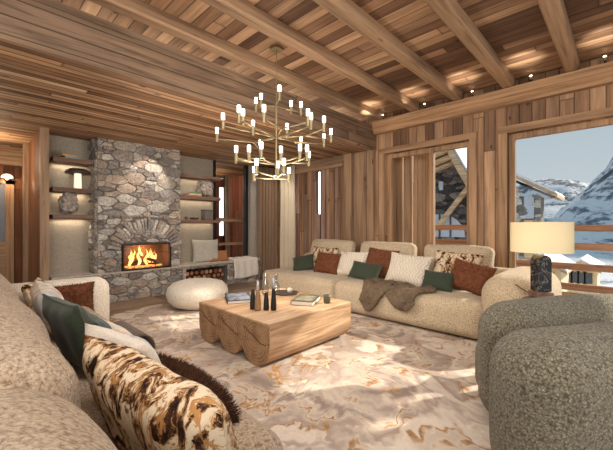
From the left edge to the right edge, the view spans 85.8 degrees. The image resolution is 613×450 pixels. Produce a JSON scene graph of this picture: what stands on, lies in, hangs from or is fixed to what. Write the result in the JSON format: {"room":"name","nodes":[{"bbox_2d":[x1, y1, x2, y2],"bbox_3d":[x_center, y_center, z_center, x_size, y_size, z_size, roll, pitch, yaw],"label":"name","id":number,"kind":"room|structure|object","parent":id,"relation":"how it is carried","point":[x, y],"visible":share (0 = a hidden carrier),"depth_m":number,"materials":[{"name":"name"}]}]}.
{"room":"chalet living room","nodes":[
{"label":"chalet living room","id":0,"kind":"room"},
{"bbox_2d":[0,165,20,283],"bbox_3d":[-6.388,-0.060,4.987,0.120,2.520,3.500,0,0,44],"label":"wall","id":1,"kind":"structure","parent":0,"point":[15,171],"depth_m":6.03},
{"bbox_2d":[0,180,13,283],"bbox_3d":[-5.504,0.200,5.781,0.050,2.000,0.570,0,0,44],"label":"door","id":2,"kind":"structure","parent":1,"relation":"in","point":[6,186],"depth_m":5.91,"materials":[{"name":"wood"}]},
{"bbox_2d":[0,150,21,166],"bbox_3d":[-6.357,-1.195,4.832,0.140,0.250,3.320,0,0,44],"label":"trim","id":3,"kind":"structure","parent":1,"relation":"attached to","point":[9,158],"depth_m":5.88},
{"bbox_2d":[21,130,39,282],"bbox_3d":[-4.407,-0.060,5.312,2.280,2.520,0.080,0,0,44],"label":"wall","id":4,"kind":"structure","parent":0,"point":[34,145],"depth_m":4.98,"materials":[{"name":"wood"}]},
{"bbox_2d":[23,143,27,282],"bbox_3d":[-4.599,-0.060,5.401,0.120,2.520,0.060,0,0,44],"label":"trim","id":5,"kind":"structure","parent":4,"relation":"attached to","point":[25,146],"depth_m":5.36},
{"bbox_2d":[40,127,48,280],"bbox_3d":[-3.570,-0.060,4.494,0.060,2.520,0.095,0,0,44],"label":"trim","id":6,"kind":"structure","parent":4,"relation":"attached to","point":[44,132],"depth_m":4.47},
{"bbox_2d":[49,135,212,274],"bbox_3d":[-2.906,-0.060,5.816,0.120,2.520,2.730,0,0,44],"label":"wall","id":7,"kind":"structure","parent":0,"point":[68,238],"depth_m":5.10,"materials":[{"name":"paint"}]},
{"bbox_2d":[49,156,92,166],"bbox_3d":[-3.496,-0.940,4.909,0.290,0.060,0.485,0,0,44],"label":"wall shelf","id":8,"kind":"object","parent":7,"relation":"attached to","point":[54,159],"visible":1,"depth_m":4.82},
{"bbox_2d":[49,187,92,193],"bbox_3d":[-3.496,-0.510,4.909,0.290,0.060,0.485,0,0,44],"label":"wall shelf","id":9,"kind":"object","parent":7,"relation":"attached to","point":[52,189],"visible":1,"depth_m":4.82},
{"bbox_2d":[64,168,90,187],"bbox_3d":[-3.439,-0.698,4.961,0.330,0.315,0.330,0,0,44],"label":"table lamp","id":10,"kind":"object","parent":9,"relation":"on","point":[77,172],"visible":0.91,"depth_m":4.92,"materials":[{"name":"beige"}]},
{"bbox_2d":[49,214,92,218],"bbox_3d":[-3.496,-0.120,4.909,0.290,0.060,0.485,0,0,44],"label":"wall shelf","id":11,"kind":"object","parent":7,"relation":"attached to","point":[52,216],"visible":1,"depth_m":4.78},
{"bbox_2d":[58,192,78,214],"bbox_3d":[-3.521,-0.334,4.888,0.215,0.368,0.270,0,0,44],"label":"sculpture","id":12,"kind":"object","parent":11,"relation":"on","point":[68,202],"visible":0.88,"depth_m":4.83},
{"bbox_2d":[179,195,220,201],"bbox_3d":[-2.112,-0.510,6.342,0.290,0.060,0.870,0,0,44],"label":"wall shelf","id":13,"kind":"object","parent":7,"relation":"attached to","point":[182,197],"visible":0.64,"depth_m":6.24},
{"bbox_2d":[197,179,213,196],"bbox_3d":[-1.983,-0.732,6.481,0.251,0.384,0.315,0,0,44],"label":"sculpture","id":14,"kind":"object","parent":13,"relation":"on","point":[205,187],"visible":0.84,"depth_m":6.40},
{"bbox_2d":[180,173,220,181],"bbox_3d":[-2.112,-0.910,6.342,0.290,0.060,0.870,0,0,44],"label":"wall shelf","id":15,"kind":"object","parent":7,"relation":"attached to","point":[183,175],"visible":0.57,"depth_m":6.25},
{"bbox_2d":[180,219,220,222],"bbox_3d":[-2.112,-0.070,6.342,0.290,0.060,0.870,0,0,44],"label":"wall shelf","id":16,"kind":"object","parent":7,"relation":"attached to","point":[181,220],"visible":0.64,"depth_m":6.24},
{"bbox_2d":[201,210,212,219],"bbox_3d":[-1.959,-0.200,6.508,0.160,0.200,0.180,0,0,44],"label":"storage box","id":17,"kind":"object","parent":16,"relation":"on","point":[205,214],"visible":1,"depth_m":6.45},
{"bbox_2d":[0,41,368,177],"bbox_3d":[-3.179,-1.370,4.891,5.030,0.100,7.820,0,0,44],"label":"ceiling","id":18,"kind":"structure","parent":0,"point":[70,99],"depth_m":4.01,"materials":[{"name":"wood"}]},
{"bbox_2d":[257,166,276,278],"bbox_3d":[-0.878,-0.065,7.416,0.466,2.499,0.149,0,0,-31],"label":"curtain","id":19,"kind":"object","parent":18,"relation":"hanging from","point":[267,188],"visible":0.88,"depth_m":7.39,"materials":[{"name":"brown fabric"}]},
{"bbox_2d":[280,164,295,267],"bbox_3d":[-0.423,-0.065,7.217,0.484,2.499,0.134,0,0,44],"label":"curtain","id":20,"kind":"object","parent":18,"relation":"hanging from","point":[287,189],"visible":0.76,"depth_m":7.21,"materials":[{"name":"beige fabric"}]},
{"bbox_2d":[109,278,262,316],"bbox_3d":[-1.104,1.250,2.887,10.800,0.100,7.820,0,0,44],"label":"floor","id":21,"kind":"structure","parent":0,"point":[134,304],"depth_m":5.21,"materials":[{"name":"wood"}]},
{"bbox_2d":[49,137,182,302],"bbox_3d":[-2.984,-0.061,5.338,0.438,2.530,1.883,0,0,44],"label":"fireplace","id":22,"kind":"object","parent":21,"relation":"on","point":[135,207],"visible":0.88,"depth_m":5.33,"materials":[{"name":"stone"}]},
{"bbox_2d":[180,258,260,284],"bbox_3d":[-1.745,0.964,6.659,0.418,0.495,1.897,0,0,44],"label":"stone bench","id":23,"kind":"object","parent":21,"relation":"on","point":[227,267],"visible":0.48,"depth_m":6.61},
{"bbox_2d":[192,239,217,262],"bbox_3d":[-1.959,0.502,6.424,0.522,0.442,0.192,0,0,-30],"label":"cushion","id":24,"kind":"object","parent":23,"relation":"on","point":[203,250],"visible":0.99,"depth_m":6.36,"materials":[{"name":"grey fabric"}]},
{"bbox_2d":[210,250,228,261],"bbox_3d":[-1.742,0.614,6.548,0.400,0.212,0.160,0,0,-38],"label":"cushion","id":25,"kind":"object","parent":23,"relation":"on","point":[222,255],"visible":0.76,"depth_m":6.54,"materials":[{"name":"orange fabric"}]},
{"bbox_2d":[228,256,258,278],"bbox_3d":[-1.378,0.890,6.974,0.396,0.429,0.630,0,0,44],"label":"throw blanket","id":26,"kind":"object","parent":23,"relation":"on","point":[244,266],"visible":0.98,"depth_m":6.84,"materials":[{"name":"white fabric"}]},
{"bbox_2d":[219,187,223,249],"bbox_3d":[-2.016,0.160,7.730,0.200,2.080,0.280,0,0,44],"label":"window","id":27,"kind":"structure","parent":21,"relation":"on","point":[221,189],"depth_m":7.72,"materials":[{"name":"glass"}]},
{"bbox_2d":[224,174,229,256],"bbox_3d":[-1.937,-0.010,8.028,0.060,2.420,0.140,0,0,44],"label":"trim","id":28,"kind":"structure","parent":21,"relation":"on","point":[226,177],"depth_m":8.02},
{"bbox_2d":[109,290,491,449],"bbox_3d":[0.420,1.192,2.935,6.721,0.015,3.839,0,0,44],"label":"rug","id":29,"kind":"object","parent":21,"relation":"on","point":[379,384],"visible":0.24,"depth_m":2.46,"materials":[{"name":"carpet"}]},
{"bbox_2d":[0,273,282,449],"bbox_3d":[-1.005,0.728,1.457,4.910,0.914,1.461,0,0,44],"label":"sofa","id":30,"kind":"object","parent":29,"relation":"on","point":[47,402],"visible":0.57,"depth_m":0.87,"materials":[{"name":"fabric"}]},
{"bbox_2d":[0,273,17,299],"bbox_3d":[-2.291,0.654,2.182,1.442,0.765,0.578,0,0,44],"label":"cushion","id":31,"kind":"object","parent":30,"relation":"on","point":[5,286],"depth_m":1.95,"materials":[{"name":"fabric"}]},
{"bbox_2d":[21,278,43,320],"bbox_3d":[-2.271,0.630,2.803,0.177,0.320,0.420,0,0,-26],"label":"cushion","id":32,"kind":"object","parent":30,"relation":"on","point":[25,289],"visible":0.3,"depth_m":2.63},
{"bbox_2d":[0,290,77,416],"bbox_3d":[-1.251,0.655,1.185,1.497,0.766,0.582,0,0,44],"label":"cushion","id":33,"kind":"object","parent":30,"relation":"on","point":[32,365],"depth_m":0.88,"materials":[{"name":"fabric"}]},
{"bbox_2d":[30,280,63,333],"bbox_3d":[-1.787,0.598,2.324,0.241,0.365,0.602,0,0,-41],"label":"cushion","id":34,"kind":"object","parent":30,"relation":"on","point":[38,288],"visible":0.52,"depth_m":2.14,"materials":[{"name":"fabric"}]},
{"bbox_2d":[0,396,109,449],"bbox_3d":[-0.177,0.653,0.099,1.643,0.762,0.576,0,0,44],"label":"cushion","id":35,"kind":"object","parent":30,"relation":"on","point":[26,422],"depth_m":0.53,"materials":[{"name":"fabric"}]},
{"bbox_2d":[25,281,94,312],"bbox_3d":[-2.303,0.735,3.117,0.150,0.370,0.564,0,0,44],"label":"cushion","id":36,"kind":"object","parent":30,"relation":"on","point":[80,294],"visible":0.35,"depth_m":3.19,"materials":[{"name":"fabric"}]},
{"bbox_2d":[42,293,94,370],"bbox_3d":[-1.202,0.574,1.720,0.469,0.405,0.212,0,0,36],"label":"cushion","id":37,"kind":"object","parent":30,"relation":"on","point":[66,320],"visible":0.62,"depth_m":1.60,"materials":[{"name":"green fabric"}]},
{"bbox_2d":[30,306,109,359],"bbox_3d":[-1.963,0.975,2.480,1.445,0.420,0.920,0,0,44],"label":"seat cushion","id":38,"kind":"object","parent":30,"relation":"on","point":[40,324],"depth_m":2.62,"materials":[{"name":"fabric"}]},
{"bbox_2d":[91,314,111,328],"bbox_3d":[-1.135,0.621,1.791,0.440,0.297,0.202,0,0,40],"label":"cushion","id":39,"kind":"object","parent":30,"relation":"on","point":[100,322],"visible":0.08,"depth_m":1.66,"materials":[{"name":"teal fabric"}]},
{"bbox_2d":[85,323,160,362],"bbox_3d":[-0.710,0.603,1.323,0.462,0.376,0.205,0,0,33],"label":"cushion","id":40,"kind":"object","parent":30,"relation":"on","point":[143,347],"visible":0.18,"depth_m":1.25,"materials":[{"name":"white fabric"}]},
{"bbox_2d":[104,320,157,352],"bbox_3d":[-1.008,0.674,1.806,0.900,0.252,0.239,0,0,41],"label":"cushion","id":41,"kind":"object","parent":30,"relation":"on","point":[117,328],"visible":0.16,"depth_m":1.74,"materials":[{"name":"fabric"}]},
{"bbox_2d":[112,321,155,349],"bbox_3d":[-1.322,0.860,2.332,0.462,0.252,0.320,0,0,44],"label":"throw blanket","id":42,"kind":"object","parent":30,"relation":"on","point":[133,330],"visible":0.32,"depth_m":2.31,"materials":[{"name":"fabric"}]},
{"bbox_2d":[82,335,240,449],"bbox_3d":[-0.445,0.588,0.993,0.800,0.385,0.240,0,0,39],"label":"cushion","id":43,"kind":"object","parent":30,"relation":"on","point":[143,404],"visible":1,"depth_m":0.84,"materials":[{"name":"fabric"}]},
{"bbox_2d":[65,360,282,449],"bbox_3d":[-0.895,0.975,1.448,1.495,0.420,0.920,0,0,44],"label":"seat cushion","id":44,"kind":"object","parent":30,"relation":"on","point":[250,433],"depth_m":1.28,"materials":[{"name":"fabric"}]},
{"bbox_2d":[156,352,241,423],"bbox_3d":[-0.513,0.659,1.357,0.513,0.283,0.312,0,0,39],"label":"cushion","id":45,"kind":"object","parent":30,"relation":"on","point":[192,372],"visible":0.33,"depth_m":1.29,"materials":[{"name":"brown fur"}]},
{"bbox_2d":[166,278,227,309],"bbox_3d":[-1.591,0.989,4.831,0.870,0.390,0.870,0,0,44],"label":"pouf","id":46,"kind":"object","parent":29,"relation":"on","point":[186,294],"visible":0.84,"depth_m":4.50,"materials":[{"name":"beige fabric"}]},
{"bbox_2d":[199,287,350,365],"bbox_3d":[-0.330,0.994,3.445,1.146,0.387,1.106,0,0,44],"label":"coffee table","id":47,"kind":"object","parent":29,"relation":"on","point":[264,337],"visible":0.93,"depth_m":3.03,"materials":[{"name":"brown wood"}]},
{"bbox_2d":[225,292,250,303],"bbox_3d":[-0.734,0.784,3.559,0.260,0.031,0.400,0,0,-18],"label":"book","id":48,"kind":"object","parent":47,"relation":"on","point":[243,297],"visible":0.87,"depth_m":3.50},
{"bbox_2d":[250,289,254,309],"bbox_3d":[-0.511,0.707,3.142,0.056,0.185,0.056,0,0,44],"label":"bottle","id":49,"kind":"object","parent":47,"relation":"on","point":[252,298],"visible":0.9,"depth_m":3.12,"materials":[{"name":"glass"}]},
{"bbox_2d":[254,281,260,310],"bbox_3d":[-0.457,0.662,3.097,0.062,0.275,0.062,0,0,44],"label":"bottle","id":50,"kind":"object","parent":47,"relation":"on","point":[257,306],"visible":1,"depth_m":3.08,"materials":[{"name":"wood"}]},
{"bbox_2d":[263,292,268,310],"bbox_3d":[-0.380,0.717,3.112,0.054,0.165,0.054,0,0,44],"label":"bottle","id":51,"kind":"object","parent":47,"relation":"on","point":[266,300],"visible":1,"depth_m":3.09,"materials":[{"name":"black ceramic"}]},
{"bbox_2d":[271,278,276,310],"bbox_3d":[-0.309,0.650,3.106,0.054,0.300,0.054,0,0,44],"label":"bottle","id":52,"kind":"object","parent":47,"relation":"on","point":[273,296],"visible":1,"depth_m":3.09,"materials":[{"name":"black ceramic"}]},
{"bbox_2d":[276,290,297,294],"bbox_3d":[-0.251,0.791,3.857,0.300,0.017,0.300,0,0,44],"label":"tray","id":53,"kind":"object","parent":47,"relation":"on","point":[278,292],"visible":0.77,"depth_m":3.84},
{"bbox_2d":[291,294,320,305],"bbox_3d":[-0.003,0.778,3.423,0.230,0.043,0.320,0,0,16],"label":"book","id":54,"kind":"object","parent":47,"relation":"on","point":[300,300],"visible":1,"depth_m":3.35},
{"bbox_2d":[263,239,561,338],"bbox_3d":[1.069,0.719,4.758,4.096,0.942,1.393,0,0,44],"label":"sofa","id":55,"kind":"object","parent":29,"relation":"on","point":[456,312],"visible":0.44,"depth_m":3.93,"materials":[{"name":"fabric"}]},
{"bbox_2d":[293,254,313,270],"bbox_3d":[-0.055,0.638,5.558,0.416,0.302,0.214,0,0,13],"label":"cushion","id":56,"kind":"object","parent":55,"relation":"on","point":[305,262],"visible":0.97,"depth_m":5.50,"materials":[{"name":"green fabric"}]},
{"bbox_2d":[263,267,352,297],"bbox_3d":[0.137,0.970,5.512,1.580,0.425,1.090,0,0,44],"label":"seat cushion","id":57,"kind":"object","parent":55,"relation":"on","point":[306,281],"depth_m":5.04,"materials":[{"name":"fabric"}]},
{"bbox_2d":[312,246,338,268],"bbox_3d":[0.289,0.574,5.626,0.560,0.395,0.219,0,0,44],"label":"cushion","id":58,"kind":"object","parent":55,"relation":"on","point":[316,249],"visible":0.3,"depth_m":5.64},
{"bbox_2d":[313,251,340,274],"bbox_3d":[0.332,0.605,5.269,0.492,0.354,0.239,0,0,37],"label":"cushion","id":59,"kind":"object","parent":55,"relation":"on","point":[326,262],"visible":0.97,"depth_m":5.20,"materials":[{"name":"fabric"}]},
{"bbox_2d":[311,239,355,253],"bbox_3d":[0.436,0.538,5.778,0.922,0.576,0.298,0,0,44],"label":"cushion","id":60,"kind":"object","parent":55,"relation":"on","point":[343,245],"depth_m":5.63,"materials":[{"name":"fabric"}]},
{"bbox_2d":[337,251,367,274],"bbox_3d":[0.689,0.590,5.032,0.525,0.382,0.230,0,0,41],"label":"cushion","id":61,"kind":"object","parent":55,"relation":"on","point":[347,259],"visible":0.68,"depth_m":5.00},
{"bbox_2d":[347,261,382,278],"bbox_3d":[0.825,0.650,4.655,0.496,0.258,0.193,0,0,41],"label":"cushion","id":62,"kind":"object","parent":55,"relation":"on","point":[361,270],"visible":0.92,"depth_m":4.60,"materials":[{"name":"green fabric"}]},
{"bbox_2d":[366,247,399,277],"bbox_3d":[1.065,0.551,4.756,0.538,0.458,0.266,0,0,42],"label":"cushion","id":63,"kind":"object","parent":55,"relation":"on","point":[375,256],"visible":0.56,"depth_m":4.70,"materials":[{"name":"fabric"}]},
{"bbox_2d":[360,241,416,255],"bbox_3d":[1.214,0.539,5.027,0.926,0.572,0.298,0,0,44],"label":"cushion","id":64,"kind":"object","parent":55,"relation":"on","point":[404,248],"depth_m":4.90,"materials":[{"name":"fabric"}]},
{"bbox_2d":[359,277,436,312],"bbox_3d":[1.057,0.893,4.009,0.425,0.401,1.005,0,0,-40],"label":"throw blanket","id":65,"kind":"object","parent":55,"relation":"on","point":[401,296],"visible":1,"depth_m":3.95,"materials":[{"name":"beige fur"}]},
{"bbox_2d":[384,252,432,284],"bbox_3d":[1.339,0.576,4.352,0.603,0.411,0.234,0,0,41],"label":"cushion","id":66,"kind":"object","parent":55,"relation":"on","point":[411,269],"visible":0.94,"depth_m":4.28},
{"bbox_2d":[335,277,482,338],"bbox_3d":[1.407,0.970,4.285,1.930,0.425,1.090,0,0,44],"label":"seat cushion","id":67,"kind":"object","parent":55,"relation":"on","point":[456,312],"depth_m":3.62,"materials":[{"name":"fabric"}]},
{"bbox_2d":[421,270,453,291],"bbox_3d":[1.557,0.664,3.916,0.390,0.228,0.178,0,0,41],"label":"cushion","id":68,"kind":"object","parent":55,"relation":"on","point":[442,281],"visible":0.91,"depth_m":3.85,"materials":[{"name":"green fabric"}]},
{"bbox_2d":[433,249,483,272],"bbox_3d":[1.867,0.548,4.135,0.234,0.448,0.614,0,0,-43],"label":"cushion","id":69,"kind":"object","parent":55,"relation":"on","point":[444,261],"visible":0.3,"depth_m":4.14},
{"bbox_2d":[424,244,495,270],"bbox_3d":[1.958,0.541,4.310,0.878,0.584,0.299,0,0,44],"label":"cushion","id":70,"kind":"object","parent":55,"relation":"on","point":[489,253],"depth_m":4.20,"materials":[{"name":"fabric"}]},
{"bbox_2d":[451,258,497,295],"bbox_3d":[1.857,0.588,3.753,0.259,0.405,0.528,0,0,-37],"label":"cushion","id":71,"kind":"object","parent":55,"relation":"on","point":[470,277],"visible":0.87,"depth_m":3.69,"materials":[{"name":"rust velvet"}]},
{"bbox_2d":[475,293,612,449],"bbox_3d":[1.544,0.812,1.883,1.581,0.739,1.176,0,0,-10],"label":"armchair","id":72,"kind":"object","parent":29,"relation":"on","point":[544,365],"visible":1,"depth_m":1.34,"materials":[{"name":"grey fabric"}]},
{"bbox_2d":[475,343,477,383],"bbox_3d":[1.608,0.970,2.256,0.850,0.400,0.420,0,0,-15],"label":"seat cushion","id":73,"kind":"object","parent":72,"relation":"on","point":[476,349],"depth_m":2.27,"materials":[{"name":"fabric"}]},
{"bbox_3d":[1.933,0.892,2.721,0.240,0.584,0.240,0,0,44],"label":"side table","id":74,"kind":"object","parent":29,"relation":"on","visible":0},
{"bbox_2d":[510,222,573,296],"bbox_3d":[1.933,0.286,2.721,0.430,0.618,0.430,0,0,44],"label":"table lamp","id":75,"kind":"object","parent":74,"relation":"on","point":[537,238],"visible":0.91,"depth_m":2.60,"materials":[{"name":"fabric"}]},
{"bbox_2d":[216,179,221,250],"bbox_3d":[-3.089,-0.060,8.822,0.100,2.520,2.000,0,0,44],"label":"wall","id":76,"kind":"structure","parent":0,"point":[218,183],"depth_m":9.36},
{"bbox_2d":[222,175,242,256],"bbox_3d":[-1.624,-0.060,8.755,2.100,2.520,0.100,0,0,44],"label":"wall","id":77,"kind":"structure","parent":0,"point":[236,183],"depth_m":8.95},
{"bbox_2d":[216,218,242,245],"bbox_3d":[-1.770,0.150,7.632,0.050,0.620,1.720,0,0,44],"label":"wall shelf","id":78,"kind":"object","parent":77,"relation":"attached to","point":[221,219],"depth_m":7.61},
{"bbox_2d":[248,165,257,256],"bbox_3d":[-1.030,-0.060,7.671,0.240,2.520,0.835,0,0,44],"label":"wall","id":79,"kind":"structure","parent":0,"point":[252,185],"depth_m":7.34,"materials":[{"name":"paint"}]},
{"bbox_2d":[295,167,343,256],"bbox_3d":[0.177,0.040,6.753,1.468,2.280,0.059,0,0,44],"label":"wall","id":80,"kind":"structure","parent":0,"point":[310,226],"depth_m":6.67,"materials":[{"name":"wood"}]},
{"bbox_2d":[319,171,321,214],"bbox_3d":[0.270,-0.640,6.614,0.050,0.880,0.040,0,0,44],"label":"wall light","id":81,"kind":"object","parent":80,"relation":"attached to","point":[320,172],"visible":1,"depth_m":6.60,"materials":[{"name":"white plastic"}]},
{"bbox_2d":[56,0,612,120],"bbox_3d":[-0.241,-1.960,2.054,8.400,0.120,7.820,0,0,44],"label":"ceiling","id":82,"kind":"structure","parent":0,"point":[517,31],"depth_m":3.38,"materials":[{"name":"wood"}]},
{"bbox_2d":[215,44,332,181],"bbox_3d":[-0.334,-1.183,3.502,1.228,1.435,1.248,0,0,44],"label":"chandelier","id":83,"kind":"object","parent":82,"relation":"hanging from","point":[276,49],"visible":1,"depth_m":3.31,"materials":[{"name":"gold metal"}]},
{"bbox_2d":[221,113,224,129],"bbox_3d":[-0.789,-0.980,3.117,0.038,0.150,0.038,0,0,44],"label":"bulb","id":84,"kind":"object","parent":83,"relation":"attached to","point":[222,114],"depth_m":3.10,"materials":[{"name":"gold"}]},
{"bbox_2d":[234,145,237,161],"bbox_3d":[-0.679,-0.690,3.186,0.038,0.150,0.038,0,0,44],"label":"bulb","id":85,"kind":"object","parent":83,"relation":"attached to","point":[235,147],"depth_m":3.17,"materials":[{"name":"gold"}]},
{"bbox_2d":[237,105,240,122],"bbox_3d":[-0.597,-0.980,2.915,0.038,0.150,0.038,0,0,44],"label":"socket","id":86,"kind":"object","parent":83,"relation":"attached to","point":[238,106],"depth_m":2.90,"materials":[{"name":"gold"}]},
{"bbox_2d":[241,109,244,125],"bbox_3d":[-0.578,-0.980,3.005,0.038,0.150,0.038,0,0,44],"label":"socket","id":87,"kind":"object","parent":83,"relation":"attached to","point":[242,110],"depth_m":2.99,"materials":[{"name":"gold"}]},
{"bbox_2d":[255,158,258,174],"bbox_3d":[-0.463,-0.540,3.057,0.038,0.150,0.038,0,0,44],"label":"bulb","id":88,"kind":"object","parent":83,"relation":"attached to","point":[256,159],"depth_m":3.04,"materials":[{"name":"gold"}]},
{"bbox_2d":[259,142,262,158],"bbox_3d":[-0.418,-0.690,3.046,0.038,0.150,0.038,0,0,44],"label":"bulb","id":89,"kind":"object","parent":83,"relation":"attached to","point":[260,143],"depth_m":3.03,"materials":[{"name":"gold"}]},
{"bbox_2d":[262,104,265,122],"bbox_3d":[-0.374,-0.980,2.902,0.038,0.150,0.038,0,0,44],"label":"socket","id":90,"kind":"object","parent":83,"relation":"attached to","point":[263,106],"depth_m":2.89,"materials":[{"name":"gold"}]},
{"bbox_2d":[282,158,285,174],"bbox_3d":[-0.209,-0.540,3.051,0.038,0.150,0.038,0,0,44],"label":"bulb","id":91,"kind":"object","parent":83,"relation":"attached to","point":[283,159],"depth_m":3.04,"materials":[{"name":"gold"}]},
{"bbox_2d":[306,109,309,125],"bbox_3d":[0.014,-0.980,3.005,0.038,0.150,0.038,0,0,44],"label":"socket","id":92,"kind":"object","parent":83,"relation":"attached to","point":[307,110],"depth_m":2.99,"materials":[{"name":"gold"}]},
{"bbox_2d":[309,113,312,129],"bbox_3d":[0.043,-0.980,3.117,0.038,0.150,0.038,0,0,44],"label":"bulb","id":93,"kind":"object","parent":83,"relation":"attached to","point":[311,114],"depth_m":3.10,"materials":[{"name":"gold"}]},
{"bbox_2d":[277,55,612,268],"bbox_3d":[2.190,-0.350,5.003,9.000,3.100,0.200,0,0,44],"label":"wall","id":94,"kind":"structure","parent":0,"point":[486,125],"depth_m":4.54,"materials":[{"name":"wood"}]},
{"bbox_2d":[0,0,375,150],"bbox_3d":[-1.439,-1.512,3.072,0.082,0.407,7.620,0,0,44],"label":"ceiling beam","id":95,"kind":"structure","parent":94,"relation":"attached to","point":[54,28],"depth_m":3.01,"materials":[{"name":"wood"}]},
{"bbox_2d":[88,0,382,120],"bbox_3d":[-1.365,-1.847,2.931,0.135,0.125,7.520,0,0,44],"label":"beam","id":96,"kind":"structure","parent":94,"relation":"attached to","point":[138,10],"depth_m":3.39,"materials":[{"name":"wood"}]},
{"bbox_2d":[200,0,418,111],"bbox_3d":[-0.904,-1.847,2.486,0.135,0.125,7.520,0,0,44],"label":"beam","id":97,"kind":"structure","parent":94,"relation":"attached to","point":[243,11],"depth_m":3.35,"materials":[{"name":"wood"}]},
{"bbox_2d":[295,155,343,173],"bbox_3d":[0.179,-1.210,6.750,1.480,0.220,0.100,0,0,44],"label":"trim","id":98,"kind":"structure","parent":94,"relation":"attached to","point":[337,161],"depth_m":6.58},
{"bbox_2d":[344,153,353,240],"bbox_3d":[0.789,-0.060,6.165,0.170,2.520,0.095,0,0,44],"label":"trim","id":99,"kind":"structure","parent":94,"relation":"attached to","point":[348,158],"depth_m":6.11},
{"bbox_2d":[354,151,366,251],"bbox_3d":[0.983,-0.060,6.005,0.270,2.520,0.055,0,0,44],"label":"trim","id":100,"kind":"structure","parent":94,"relation":"attached to","point":[360,158],"depth_m":5.97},
{"bbox_2d":[367,150,375,240],"bbox_3d":[1.143,-0.060,5.833,0.140,2.520,0.080,0,0,44],"label":"trim","id":101,"kind":"structure","parent":94,"relation":"attached to","point":[371,154],"depth_m":5.79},
{"bbox_2d":[313,0,462,100],"bbox_3d":[-0.441,-1.847,2.038,0.135,0.125,7.520,0,0,44],"label":"beam","id":102,"kind":"structure","parent":94,"relation":"attached to","point":[348,12],"depth_m":3.27,"materials":[{"name":"wood"}]},
{"bbox_2d":[379,132,476,244],"bbox_3d":[1.885,-0.160,5.242,1.610,2.300,0.220,0,0,44],"label":"window","id":103,"kind":"structure","parent":94,"relation":"in","point":[471,145],"depth_m":5.19,"materials":[{"name":"brown wood"}]},
{"bbox_2d":[424,0,514,88],"bbox_3d":[0.020,-1.847,1.593,0.135,0.125,7.520,0,0,44],"label":"beam","id":104,"kind":"structure","parent":94,"relation":"attached to","point":[450,12],"depth_m":3.18,"materials":[{"name":"wood"}]},
{"bbox_2d":[372,61,612,134],"bbox_3d":[3.250,-1.673,3.750,5.735,0.205,0.170,0,0,44],"label":"ceiling beam","id":105,"kind":"structure","parent":94,"relation":"attached to","point":[600,75],"depth_m":4.29,"materials":[{"name":"wood"}]},
{"bbox_2d":[498,107,612,294],"bbox_3d":[3.734,-0.160,3.456,3.070,2.300,0.220,0,0,44],"label":"window","id":106,"kind":"structure","parent":94,"relation":"in","point":[605,112],"depth_m":4.38,"materials":[{"name":"brown wood"}]},
{"bbox_2d":[537,0,579,72],"bbox_3d":[0.487,-1.847,1.142,0.135,0.125,7.520,0,0,44],"label":"beam","id":107,"kind":"structure","parent":94,"relation":"attached to","point":[554,12],"depth_m":3.06,"materials":[{"name":"wood"}]},
{"bbox_3d":[-1.664,0.990,7.105,0.115,0.420,0.850,0,0,44],"label":"wall","id":108,"kind":"structure","parent":0,"visible":0},
{"bbox_2d":[213,160,247,255],"bbox_3d":[-1.619,-0.270,7.062,0.120,2.100,0.850,0,0,44],"label":"window","id":109,"kind":"structure","parent":108,"relation":"in","point":[245,168],"depth_m":7.32,"materials":[{"name":"black metal"}]},
{"label":"outside","id":110,"kind":"structure","parent":0,"visible":0},
{"bbox_2d":[544,218,612,286],"bbox_3d":[117.050,6.769,121.209,520.000,28.199,323.000,0,0,44],"label":"terrain","id":111,"kind":"structure","parent":110,"point":[606,279],"depth_m":129.21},
{"bbox_2d":[413,148,466,243],"bbox_3d":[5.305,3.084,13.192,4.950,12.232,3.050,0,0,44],"label":"chalet","id":112,"kind":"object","parent":111,"relation":"on","point":[450,165],"visible":0.11,"depth_m":12.06,"materials":[{"name":"stone"}]},
{"bbox_2d":[516,173,564,266],"bbox_3d":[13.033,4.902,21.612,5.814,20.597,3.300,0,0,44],"label":"chalet","id":113,"kind":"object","parent":111,"relation":"on","point":[528,208],"visible":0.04,"depth_m":20.07,"materials":[{"name":"stone"}]},
{"bbox_2d":[544,254,574,291],"bbox_3d":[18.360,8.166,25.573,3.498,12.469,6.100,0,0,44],"label":"chalet","id":114,"kind":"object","parent":111,"relation":"on","point":[562,275],"visible":0.05,"depth_m":24.25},
{"bbox_2d":[569,254,604,293],"bbox_3d":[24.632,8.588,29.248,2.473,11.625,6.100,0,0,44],"label":"chalet","id":115,"kind":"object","parent":111,"relation":"on","point":[575,276],"visible":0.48,"depth_m":27.73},
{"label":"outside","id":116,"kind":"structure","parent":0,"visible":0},
{"bbox_2d":[553,157,612,243],"bbox_3d":[291.756,-59.422,302.123,520.000,199.029,440.000,0,0,44],"label":"terrain","id":117,"kind":"structure","parent":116,"point":[593,205],"depth_m":227.74,"materials":[{"name":"snow"}]},
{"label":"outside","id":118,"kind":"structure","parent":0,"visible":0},
{"bbox_2d":[516,178,588,217],"bbox_3d":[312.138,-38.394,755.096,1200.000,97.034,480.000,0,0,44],"label":"terrain","id":119,"kind":"structure","parent":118,"point":[569,189],"depth_m":545.97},
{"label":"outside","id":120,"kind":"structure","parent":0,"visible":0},
{"bbox_3d":[2.954,1.370,5.363,9.600,0.260,1.380,0,0,44],"label":"deck","id":121,"kind":"object","parent":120,"visible":0},
{"bbox_2d":[393,153,428,255],"bbox_3d":[1.649,-0.130,6.081,1.435,2.740,0.120,0,0,44],"label":"screen","id":122,"kind":"object","parent":121,"relation":"on","point":[402,167],"visible":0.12,"depth_m":5.82,"materials":[{"name":"wood"}]},
{"bbox_2d":[413,225,612,293],"bbox_3d":[3.333,0.610,5.682,9.300,1.260,0.135,0,0,44],"label":"balcony railing","id":123,"kind":"object","parent":121,"relation":"on","point":[591,228],"visible":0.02,"depth_m":4.88,"materials":[{"name":"wood"}]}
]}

